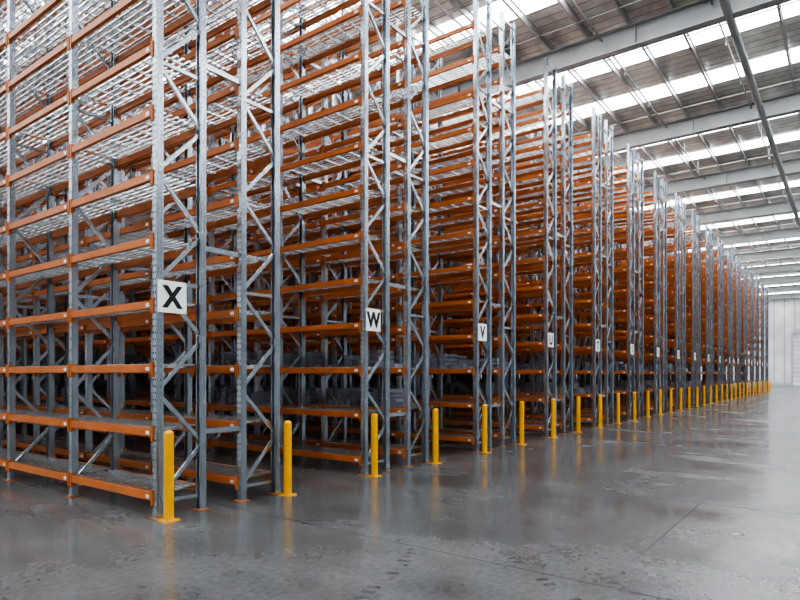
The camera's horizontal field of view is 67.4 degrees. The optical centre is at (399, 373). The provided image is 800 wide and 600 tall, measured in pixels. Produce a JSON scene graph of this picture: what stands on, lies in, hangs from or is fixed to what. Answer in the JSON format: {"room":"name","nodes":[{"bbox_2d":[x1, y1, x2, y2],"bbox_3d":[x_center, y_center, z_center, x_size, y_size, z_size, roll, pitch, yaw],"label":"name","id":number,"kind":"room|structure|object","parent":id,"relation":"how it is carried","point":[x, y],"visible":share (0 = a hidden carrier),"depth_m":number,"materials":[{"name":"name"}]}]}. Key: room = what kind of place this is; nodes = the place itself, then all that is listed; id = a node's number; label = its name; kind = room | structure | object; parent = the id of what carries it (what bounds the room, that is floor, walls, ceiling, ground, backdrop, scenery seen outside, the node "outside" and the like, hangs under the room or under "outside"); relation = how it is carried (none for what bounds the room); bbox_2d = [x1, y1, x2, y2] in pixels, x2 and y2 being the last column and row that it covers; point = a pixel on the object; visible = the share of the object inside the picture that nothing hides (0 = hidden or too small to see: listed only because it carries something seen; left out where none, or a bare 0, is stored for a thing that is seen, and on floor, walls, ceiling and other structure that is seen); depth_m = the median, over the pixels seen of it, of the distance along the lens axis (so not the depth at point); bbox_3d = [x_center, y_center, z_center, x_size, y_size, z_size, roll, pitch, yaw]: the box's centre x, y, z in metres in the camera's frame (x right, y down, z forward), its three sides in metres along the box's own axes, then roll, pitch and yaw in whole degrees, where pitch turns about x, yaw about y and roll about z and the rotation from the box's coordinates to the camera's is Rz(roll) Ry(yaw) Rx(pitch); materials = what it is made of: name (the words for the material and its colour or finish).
{"room":"warehouse","nodes":[
{"label":"warehouse","id":0,"kind":"room"},
{"bbox_2d":[4,344,481,380],"bbox_3d":[-14.880,-4.480,63.660,0.200,12.200,112.000,0,0,37],"label":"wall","id":1,"kind":"structure","parent":0,"point":[105,376],"depth_m":50.37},
{"bbox_2d":[0,385,799,599],"bbox_3d":[11.600,1.720,43.800,66.000,0.200,112.000,0,0,37],"label":"floor","id":2,"kind":"structure","parent":0,"point":[702,502],"depth_m":6.50,"materials":[{"name":"concrete"}]},
{"bbox_2d":[0,0,281,519],"bbox_3d":[-18.204,-3.230,19.428,40.150,9.700,1.860,0,0,37],"label":"rack","id":3,"kind":"object","parent":2,"relation":"on","point":[119,318],"visible":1,"depth_m":8.27,"materials":[{"name":"metal"}]},
{"bbox_2d":[157,279,186,313],"bbox_3d":[-2.586,-0.870,6.796,0.037,0.360,0.360,0,0,37],"label":"aisle sign","id":4,"kind":"object","parent":3,"relation":"attached to","point":[171,295],"visible":1,"depth_m":6.78,"materials":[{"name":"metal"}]},
{"bbox_2d":[4,350,690,407],"bbox_3d":[-4.459,0.081,27.753,27.755,1.045,29.155,0,0,37],"label":"goods","id":5,"kind":"object","parent":3,"relation":"on","point":[260,398],"visible":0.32,"depth_m":13.54},
{"bbox_2d":[157,430,180,522],"bbox_3d":[-2.554,1.120,6.628,0.180,1.000,0.180,0,0,37],"label":"bollard","id":6,"kind":"object","parent":2,"relation":"on","point":[168,435],"visible":1,"depth_m":6.58,"materials":[{"name":"metal"}]},
{"bbox_2d":[4,0,428,475],"bbox_3d":[-16.056,-3.230,22.292,40.150,9.700,1.860,0,0,37],"label":"rack","id":7,"kind":"object","parent":2,"relation":"on","point":[366,30],"visible":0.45,"depth_m":11.08,"materials":[{"name":"metal"}]},
{"bbox_2d":[365,308,380,331],"bbox_3d":[-0.438,-0.870,9.660,0.037,0.360,0.360,0,0,37],"label":"aisle sign","id":8,"kind":"object","parent":7,"relation":"attached to","point":[372,316],"visible":1,"depth_m":9.65,"materials":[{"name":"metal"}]},
{"bbox_2d":[4,0,515,452],"bbox_3d":[-13.908,-3.230,25.156,40.150,9.700,1.860,0,0,37],"label":"rack","id":9,"kind":"object","parent":2,"relation":"on","point":[470,97],"visible":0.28,"depth_m":13.72,"materials":[{"name":"metal"}]},
{"bbox_2d":[477,323,486,340],"bbox_3d":[1.710,-0.870,12.524,0.037,0.360,0.360,0,0,37],"label":"aisle sign","id":10,"kind":"object","parent":9,"relation":"attached to","point":[482,328],"visible":1,"depth_m":12.51,"materials":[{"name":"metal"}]},
{"bbox_2d":[278,420,296,496],"bbox_3d":[-1.504,1.120,8.028,0.180,1.000,0.180,0,0,37],"label":"bollard","id":11,"kind":"object","parent":2,"relation":"on","point":[287,425],"visible":1,"depth_m":7.99,"materials":[{"name":"metal"}]},
{"bbox_2d":[4,57,572,437],"bbox_3d":[-11.760,-3.230,28.020,40.150,9.700,1.860,0,0,37],"label":"rack","id":12,"kind":"object","parent":2,"relation":"on","point":[543,291],"visible":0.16,"depth_m":16.58,"materials":[{"name":"metal"}]},
{"bbox_2d":[547,333,553,346],"bbox_3d":[3.858,-0.870,15.388,0.037,0.360,0.360,0,0,37],"label":"aisle sign","id":13,"kind":"object","parent":12,"relation":"attached to","point":[550,338],"visible":1,"depth_m":15.35,"materials":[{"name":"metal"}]},
{"bbox_2d":[43,107,614,427],"bbox_3d":[-9.612,-3.230,30.884,40.150,9.700,1.860,0,0,37],"label":"rack","id":14,"kind":"object","parent":2,"relation":"on","point":[594,259],"visible":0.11,"depth_m":19.37,"materials":[{"name":"metal"}]},
{"bbox_2d":[595,339,599,350],"bbox_3d":[6.006,-0.870,18.252,0.037,0.360,0.360,0,0,37],"label":"aisle sign","id":15,"kind":"object","parent":14,"relation":"attached to","point":[597,343],"visible":1,"depth_m":18.21,"materials":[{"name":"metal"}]},
{"bbox_2d":[103,143,643,419],"bbox_3d":[-7.464,-3.230,33.748,40.150,9.700,1.860,0,0,37],"label":"rack","id":16,"kind":"object","parent":2,"relation":"on","point":[629,253],"visible":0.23,"depth_m":22.34,"materials":[{"name":"metal"}]},
{"bbox_2d":[630,344,633,354],"bbox_3d":[8.154,-0.870,21.116,0.037,0.360,0.360,0,0,37],"label":"aisle sign","id":17,"kind":"object","parent":16,"relation":"attached to","point":[631,345],"visible":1,"depth_m":21.13,"materials":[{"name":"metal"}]},
{"bbox_2d":[366,413,381,477],"bbox_3d":[-0.406,1.120,9.492,0.180,1.000,0.180,0,0,37],"label":"bollard","id":18,"kind":"object","parent":2,"relation":"on","point":[374,417],"visible":1,"depth_m":9.45,"materials":[{"name":"metal"}]},
{"bbox_2d":[128,171,666,414],"bbox_3d":[-5.316,-3.230,36.612,40.150,9.700,1.860,0,0,37],"label":"rack","id":19,"kind":"object","parent":2,"relation":"on","point":[654,267],"visible":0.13,"depth_m":25.13,"materials":[{"name":"metal"}]},
{"bbox_2d":[429,408,441,463],"bbox_3d":[0.644,1.120,10.892,0.180,1.000,0.180,0,0,37],"label":"bollard","id":20,"kind":"object","parent":2,"relation":"on","point":[435,410],"visible":1,"depth_m":10.84,"materials":[{"name":"metal"}]},
{"bbox_2d":[228,193,685,409],"bbox_3d":[-3.168,-3.230,39.476,40.150,9.700,1.860,0,0,37],"label":"rack","id":21,"kind":"object","parent":2,"relation":"on","point":[678,231],"visible":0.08,"depth_m":27.71,"materials":[{"name":"metal"}]},
{"bbox_2d":[479,404,490,452],"bbox_3d":[1.742,1.120,12.356,0.180,1.000,0.180,0,0,37],"label":"bollard","id":22,"kind":"object","parent":2,"relation":"on","point":[484,406],"visible":1,"depth_m":12.31,"materials":[{"name":"metal"}]},
{"bbox_2d":[516,401,526,444],"bbox_3d":[2.792,1.120,13.756,0.180,1.000,0.180,0,0,37],"label":"bollard","id":23,"kind":"object","parent":2,"relation":"on","point":[521,403],"visible":1,"depth_m":13.71,"materials":[{"name":"metal"}]},
{"bbox_2d":[369,225,713,403],"bbox_3d":[1.128,-3.230,45.204,40.150,9.700,1.860,0,0,37],"label":"rack","id":24,"kind":"object","parent":2,"relation":"on","point":[707,269],"visible":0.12,"depth_m":33.41,"materials":[{"name":"metal"}]},
{"bbox_2d":[370,237,723,401],"bbox_3d":[3.276,-3.230,48.068,40.150,9.700,1.860,0,0,37],"label":"rack","id":25,"kind":"object","parent":2,"relation":"on","point":[719,253],"visible":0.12,"depth_m":36.27,"materials":[{"name":"metal"}]},
{"bbox_2d":[549,398,557,437],"bbox_3d":[3.890,1.120,15.220,0.180,1.000,0.180,0,0,37],"label":"bollard","id":26,"kind":"object","parent":2,"relation":"on","point":[553,401],"visible":1,"depth_m":15.18,"materials":[{"name":"metal"}]},
{"bbox_2d":[431,210,700,406],"bbox_3d":[-1.020,-3.230,42.340,40.150,9.700,1.860,0,0,37],"label":"rack","id":27,"kind":"object","parent":2,"relation":"on","point":[694,230],"visible":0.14,"depth_m":30.54,"materials":[{"name":"metal"}]},
{"bbox_2d":[574,396,581,432],"bbox_3d":[4.940,1.120,16.620,0.180,1.000,0.180,0,0,37],"label":"bollard","id":28,"kind":"object","parent":2,"relation":"on","point":[578,397],"visible":1,"depth_m":16.57,"materials":[{"name":"metal"}]},
{"bbox_2d":[431,256,740,397],"bbox_3d":[7.572,-3.230,53.796,40.150,9.700,1.860,0,0,37],"label":"rack","id":29,"kind":"object","parent":2,"relation":"on","point":[737,269],"visible":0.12,"depth_m":41.97,"materials":[{"name":"metal"}]},
{"bbox_2d":[420,276,758,392],"bbox_3d":[14.016,-3.230,62.388,40.150,9.700,1.860,0,0,37],"label":"rack","id":30,"kind":"object","parent":2,"relation":"on","point":[756,287],"visible":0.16,"depth_m":50.09,"materials":[{"name":"metal"}]},
{"bbox_2d":[596,395,603,427],"bbox_3d":[6.038,1.120,18.084,0.180,1.000,0.180,0,0,37],"label":"bollard","id":31,"kind":"object","parent":2,"relation":"on","point":[599,396],"visible":1,"depth_m":18.04,"materials":[{"name":"metal"}]},
{"bbox_2d":[469,247,733,398],"bbox_3d":[5.424,-3.230,50.932,40.150,9.700,1.860,0,0,37],"label":"rack","id":32,"kind":"object","parent":2,"relation":"on","point":[729,261],"visible":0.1,"depth_m":39.11,"materials":[{"name":"metal"}]},
{"bbox_2d":[471,270,753,394],"bbox_3d":[11.868,-3.230,59.524,40.150,9.700,1.860,0,0,37],"label":"rack","id":33,"kind":"object","parent":2,"relation":"on","point":[751,281],"visible":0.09,"depth_m":47.72,"materials":[{"name":"metal"}]},
{"bbox_2d":[472,282,763,392],"bbox_3d":[16.164,-3.230,65.252,40.150,9.700,1.860,0,0,37],"label":"rack","id":34,"kind":"object","parent":2,"relation":"on","point":[761,291],"visible":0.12,"depth_m":52.95,"materials":[{"name":"metal"}]},
{"bbox_2d":[615,393,621,423],"bbox_3d":[7.088,1.120,19.484,0.180,1.000,0.180,0,0,37],"label":"bollard","id":35,"kind":"object","parent":2,"relation":"on","point":[618,394],"visible":1,"depth_m":19.43,"materials":[{"name":"metal"}]},
{"bbox_2d":[518,264,747,395],"bbox_3d":[9.720,-3.230,56.660,40.150,9.700,1.860,0,0,37],"label":"rack","id":36,"kind":"object","parent":2,"relation":"on","point":[744,276],"visible":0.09,"depth_m":44.85,"materials":[{"name":"metal"}]},
{"bbox_2d":[632,392,636,420],"bbox_3d":[8.186,1.120,20.948,0.180,1.000,0.180,0,0,37],"label":"bollard","id":37,"kind":"object","parent":2,"relation":"on","point":[634,393],"visible":1,"depth_m":20.90,"materials":[{"name":"metal"}]},
{"bbox_2d":[645,391,650,417],"bbox_3d":[9.236,1.120,22.348,0.180,1.000,0.180,0,0,37],"label":"bollard","id":38,"kind":"object","parent":2,"relation":"on","point":[647,392],"visible":1,"depth_m":22.31,"materials":[{"name":"metal"}]},
{"bbox_2d":[658,390,662,414],"bbox_3d":[10.334,1.120,23.812,0.180,1.000,0.180,0,0,37],"label":"bollard","id":39,"kind":"object","parent":2,"relation":"on","point":[660,391],"visible":1,"depth_m":23.76,"materials":[{"name":"metal"}]},
{"bbox_2d":[668,389,673,412],"bbox_3d":[11.384,1.120,25.212,0.180,1.000,0.180,0,0,37],"label":"bollard","id":40,"kind":"object","parent":2,"relation":"on","point":[670,389],"visible":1,"depth_m":25.16,"materials":[{"name":"metal"}]},
{"bbox_2d":[576,287,768,390],"bbox_3d":[18.312,-3.230,68.116,40.150,9.700,1.860,0,0,37],"label":"rack","id":41,"kind":"object","parent":2,"relation":"on","point":[766,296],"visible":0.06,"depth_m":56.30,"materials":[{"name":"metal"}]},
{"bbox_2d":[679,388,682,410],"bbox_3d":[12.482,1.120,26.676,0.180,1.000,0.180,0,0,37],"label":"bollard","id":42,"kind":"object","parent":2,"relation":"on","point":[680,389],"visible":1,"depth_m":26.63,"materials":[{"name":"metal"}]},
{"bbox_2d":[687,387,691,408],"bbox_3d":[13.532,1.120,28.076,0.180,1.000,0.180,0,0,37],"label":"bollard","id":43,"kind":"object","parent":2,"relation":"on","point":[688,387],"visible":1,"depth_m":28.04,"materials":[{"name":"metal"}]},
{"bbox_2d":[696,387,698,406],"bbox_3d":[14.630,1.120,29.540,0.180,1.000,0.180,0,0,37],"label":"bollard","id":44,"kind":"object","parent":2,"relation":"on","point":[696,387],"visible":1,"depth_m":29.49,"materials":[{"name":"metal"}]},
{"bbox_2d":[703,386,705,405],"bbox_3d":[15.680,1.120,30.940,0.180,1.000,0.180,0,0,37],"label":"bollard","id":45,"kind":"object","parent":2,"relation":"on","point":[703,386],"visible":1,"depth_m":30.89,"materials":[{"name":"metal"}]},
{"bbox_2d":[709,385,712,403],"bbox_3d":[16.778,1.120,32.404,0.180,1.000,0.180,0,0,37],"label":"bollard","id":46,"kind":"object","parent":2,"relation":"on","point":[710,385],"visible":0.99,"depth_m":32.36,"materials":[{"name":"metal"}]},
{"bbox_2d":[715,385,717,402],"bbox_3d":[17.828,1.120,33.804,0.180,1.000,0.180,0,0,37],"label":"bollard","id":47,"kind":"object","parent":2,"relation":"on","point":[716,386],"visible":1,"depth_m":33.77,"materials":[{"name":"metal"}]},
{"bbox_2d":[720,385,723,401],"bbox_3d":[18.926,1.120,35.268,0.180,1.000,0.180,0,0,37],"label":"bollard","id":48,"kind":"object","parent":2,"relation":"on","point":[721,385],"visible":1,"depth_m":35.22,"materials":[{"name":"metal"}]},
{"bbox_2d":[725,384,728,400],"bbox_3d":[19.976,1.120,36.668,0.180,1.000,0.180,0,0,37],"label":"bollard","id":49,"kind":"object","parent":2,"relation":"on","point":[726,384],"visible":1,"depth_m":36.62,"materials":[{"name":"metal"}]},
{"bbox_2d":[730,384,732,399],"bbox_3d":[21.074,1.120,38.132,0.180,1.000,0.180,0,0,37],"label":"bollard","id":50,"kind":"object","parent":2,"relation":"on","point":[731,384],"visible":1,"depth_m":38.09,"materials":[{"name":"metal"}]},
{"bbox_2d":[734,383,737,398],"bbox_3d":[22.124,1.120,39.532,0.180,1.000,0.180,0,0,37],"label":"bollard","id":51,"kind":"object","parent":2,"relation":"on","point":[735,383],"visible":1,"depth_m":39.50,"materials":[{"name":"metal"}]},
{"bbox_2d":[738,383,740,397],"bbox_3d":[23.222,1.120,40.996,0.180,1.000,0.180,0,0,37],"label":"bollard","id":52,"kind":"object","parent":2,"relation":"on","point":[739,383],"visible":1,"depth_m":40.96,"materials":[{"name":"metal"}]},
{"bbox_2d":[4,0,799,292],"bbox_3d":[11.600,-10.630,43.800,66.000,0.100,112.000,0,0,37],"label":"ceiling","id":53,"kind":"structure","parent":0,"point":[766,38],"depth_m":22.39,"materials":[{"name":"metal"}]},
{"bbox_2d":[19,0,253,133],"bbox_3d":[-7.480,-9.905,18.360,66.000,0.650,0.320,0,0,37],"label":"rafter","id":54,"kind":"object","parent":53,"relation":"attached to","point":[225,16],"depth_m":16.51,"materials":[{"name":"grey metal"}]},
{"bbox_2d":[44,0,371,141],"bbox_3d":[-6.040,-10.562,20.280,65.000,0.025,1.000,0,0,37],"label":"skylight","id":55,"kind":"object","parent":53,"relation":"attached to","point":[287,14],"visible":0.02,"depth_m":17.81,"materials":[{"name":"white plastic"}]},
{"bbox_2d":[286,0,556,97],"bbox_3d":[-4.120,-10.562,22.840,65.000,0.025,1.000,0,0,37],"label":"skylight","id":56,"kind":"object","parent":53,"relation":"attached to","point":[527,6],"visible":0.02,"depth_m":17.56,"materials":[{"name":"white plastic"}]},
{"bbox_2d":[340,0,792,139],"bbox_3d":[-2.680,-9.905,24.760,66.000,0.650,0.320,0,0,37],"label":"rafter","id":57,"kind":"object","parent":53,"relation":"attached to","point":[700,14],"depth_m":17.70,"materials":[{"name":"grey metal"}]},
{"bbox_2d":[436,0,799,117],"bbox_3d":[-1.240,-10.562,26.680,65.000,0.025,1.000,0,0,37],"label":"skylight","id":58,"kind":"object","parent":53,"relation":"attached to","point":[790,10],"visible":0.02,"depth_m":19.15,"materials":[{"name":"white"}]},
{"bbox_2d":[436,47,799,154],"bbox_3d":[0.680,-10.562,29.240,65.000,0.025,1.000,0,0,37],"label":"skylight","id":59,"kind":"object","parent":53,"relation":"attached to","point":[779,59],"visible":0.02,"depth_m":21.72,"materials":[{"name":"white plastic"}]},
{"bbox_2d":[509,91,799,165],"bbox_3d":[2.120,-9.905,31.160,66.000,0.650,0.320,0,0,37],"label":"rafter","id":60,"kind":"object","parent":53,"relation":"attached to","point":[787,104],"depth_m":23.71,"materials":[{"name":"grey metal"}]},
{"bbox_2d":[560,158,799,206],"bbox_3d":[6.920,-9.905,37.560,66.000,0.650,0.320,0,0,37],"label":"rafter","id":61,"kind":"object","parent":53,"relation":"attached to","point":[792,166],"depth_m":30.27,"materials":[{"name":"grey metal"}]},
{"bbox_2d":[597,113,797,156],"bbox_3d":[3.560,-10.562,33.080,65.000,0.025,1.000,0,0,37],"label":"skylight","id":62,"kind":"object","parent":53,"relation":"attached to","point":[795,113],"visible":0.02,"depth_m":26.00,"materials":[{"name":"white plastic"}]},
{"bbox_2d":[635,131,799,168],"bbox_3d":[5.480,-10.562,35.640,65.000,0.025,1.000,0,0,37],"label":"skylight","id":63,"kind":"object","parent":53,"relation":"attached to","point":[794,135],"visible":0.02,"depth_m":28.19,"materials":[{"name":"white plastic"}]},
{"bbox_2d":[635,180,799,209],"bbox_3d":[10.280,-10.562,42.040,65.000,0.025,1.000,0,0,37],"label":"skylight","id":64,"kind":"object","parent":53,"relation":"attached to","point":[793,183],"visible":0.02,"depth_m":34.87,"materials":[{"name":"white plastic"}]},
{"bbox_2d":[635,199,799,228],"bbox_3d":[11.720,-9.905,43.960,66.000,0.650,0.320,0,0,37],"label":"rafter","id":65,"kind":"object","parent":53,"relation":"attached to","point":[781,207],"depth_m":36.86,"materials":[{"name":"grey metal"}]},
{"bbox_2d":[686,213,799,231],"bbox_3d":[15.080,-10.562,48.440,65.000,0.025,1.000,0,0,37],"label":"skylight","id":66,"kind":"object","parent":53,"relation":"attached to","point":[785,216],"visible":0.02,"depth_m":41.50,"materials":[{"name":"white plastic"}]},
{"bbox_2d":[689,237,798,251],"bbox_3d":[19.880,-10.562,54.840,65.000,0.025,1.000,0,0,37],"label":"skylight","id":67,"kind":"object","parent":53,"relation":"attached to","point":[796,237],"visible":0.02,"depth_m":48.13,"materials":[{"name":"white plastic"}]},
{"bbox_2d":[688,227,799,247],"bbox_3d":[16.520,-9.905,50.360,66.000,0.650,0.320,0,0,37],"label":"rafter","id":68,"kind":"object","parent":53,"relation":"attached to","point":[786,233],"depth_m":43.28,"materials":[{"name":"grey metal"}]},
{"bbox_2d":[701,247,799,261],"bbox_3d":[21.320,-9.905,56.760,66.000,0.650,0.320,0,0,37],"label":"rafter","id":69,"kind":"object","parent":53,"relation":"attached to","point":[789,252],"depth_m":49.84,"materials":[{"name":"grey metal"}]},
{"bbox_2d":[718,0,799,230],"bbox_3d":[23.120,-9.630,35.160,0.220,0.220,111.960,0,0,37],"label":"strut","id":70,"kind":"object","parent":53,"relation":"attached to","point":[725,5],"depth_m":20.16,"materials":[{"name":"grey metal"}]},
{"bbox_2d":[733,263,799,274],"bbox_3d":[26.120,-9.905,63.160,66.000,0.650,0.320,0,0,37],"label":"rafter","id":71,"kind":"object","parent":53,"relation":"attached to","point":[791,266],"depth_m":56.40,"materials":[{"name":"grey metal"}]},
{"bbox_2d":[741,275,799,284],"bbox_3d":[30.920,-9.905,69.560,66.000,0.650,0.320,0,0,37],"label":"rafter","id":72,"kind":"object","parent":53,"relation":"attached to","point":[790,278],"depth_m":62.90,"materials":[{"name":"grey metal"}]},
{"bbox_2d":[754,284,799,292],"bbox_3d":[35.720,-9.905,75.960,66.000,0.650,0.320,0,0,37],"label":"rafter","id":73,"kind":"object","parent":53,"relation":"attached to","point":[787,287],"depth_m":69.44,"materials":[{"name":"white metal"}]},
{"bbox_2d":[759,292,799,299],"bbox_3d":[40.520,-9.905,82.360,66.000,0.650,0.320,0,0,37],"label":"rafter","id":74,"kind":"object","parent":53,"relation":"attached to","point":[783,295],"depth_m":76.13,"materials":[{"name":"white metal"}]},
{"bbox_2d":[4,0,799,299],"bbox_3d":[11.600,-10.355,43.800,66.000,0.250,112.000,0,0,37],"label":"roof","id":75,"kind":"structure","parent":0,"point":[458,5],"depth_m":21.44,"materials":[{"name":"grey metal"}]},
{"bbox_2d":[4,0,799,299],"bbox_3d":[12.000,-10.220,43.500,57.060,0.520,111.000,0,0,37],"label":"pipes","id":76,"kind":"object","parent":75,"relation":"attached to","point":[434,1],"visible":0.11,"depth_m":20.98,"materials":[{"name":"grey metal"}]},
{"bbox_2d":[519,298,799,382],"bbox_3d":[45.260,-4.480,88.680,66.000,12.200,0.200,0,0,37],"label":"wall","id":77,"kind":"structure","parent":0,"point":[784,314],"depth_m":83.09,"materials":[{"name":"white metal"}]},
{"bbox_2d":[733,383,790,385],"bbox_3d":[45.164,1.445,88.552,66.000,0.350,0.120,0,0,37],"label":"baseboard","id":78,"kind":"structure","parent":77,"relation":"attached to","point":[772,384],"depth_m":83.02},
{"bbox_2d":[791,328,799,385],"bbox_3d":[55.735,-2.280,80.480,5.500,7.800,0.350,0,0,37],"label":"trim","id":79,"kind":"structure","parent":77,"relation":"attached to","point":[798,329],"depth_m":82.02,"materials":[{"name":"white metal"}]},
{"bbox_2d":[793,333,799,385],"bbox_3d":[55.810,-1.980,80.580,5.000,7.200,0.060,0,0,37],"label":"door","id":80,"kind":"structure","parent":77,"relation":"in","point":[796,336],"depth_m":81.84,"materials":[{"name":"white metal"}]}
]}

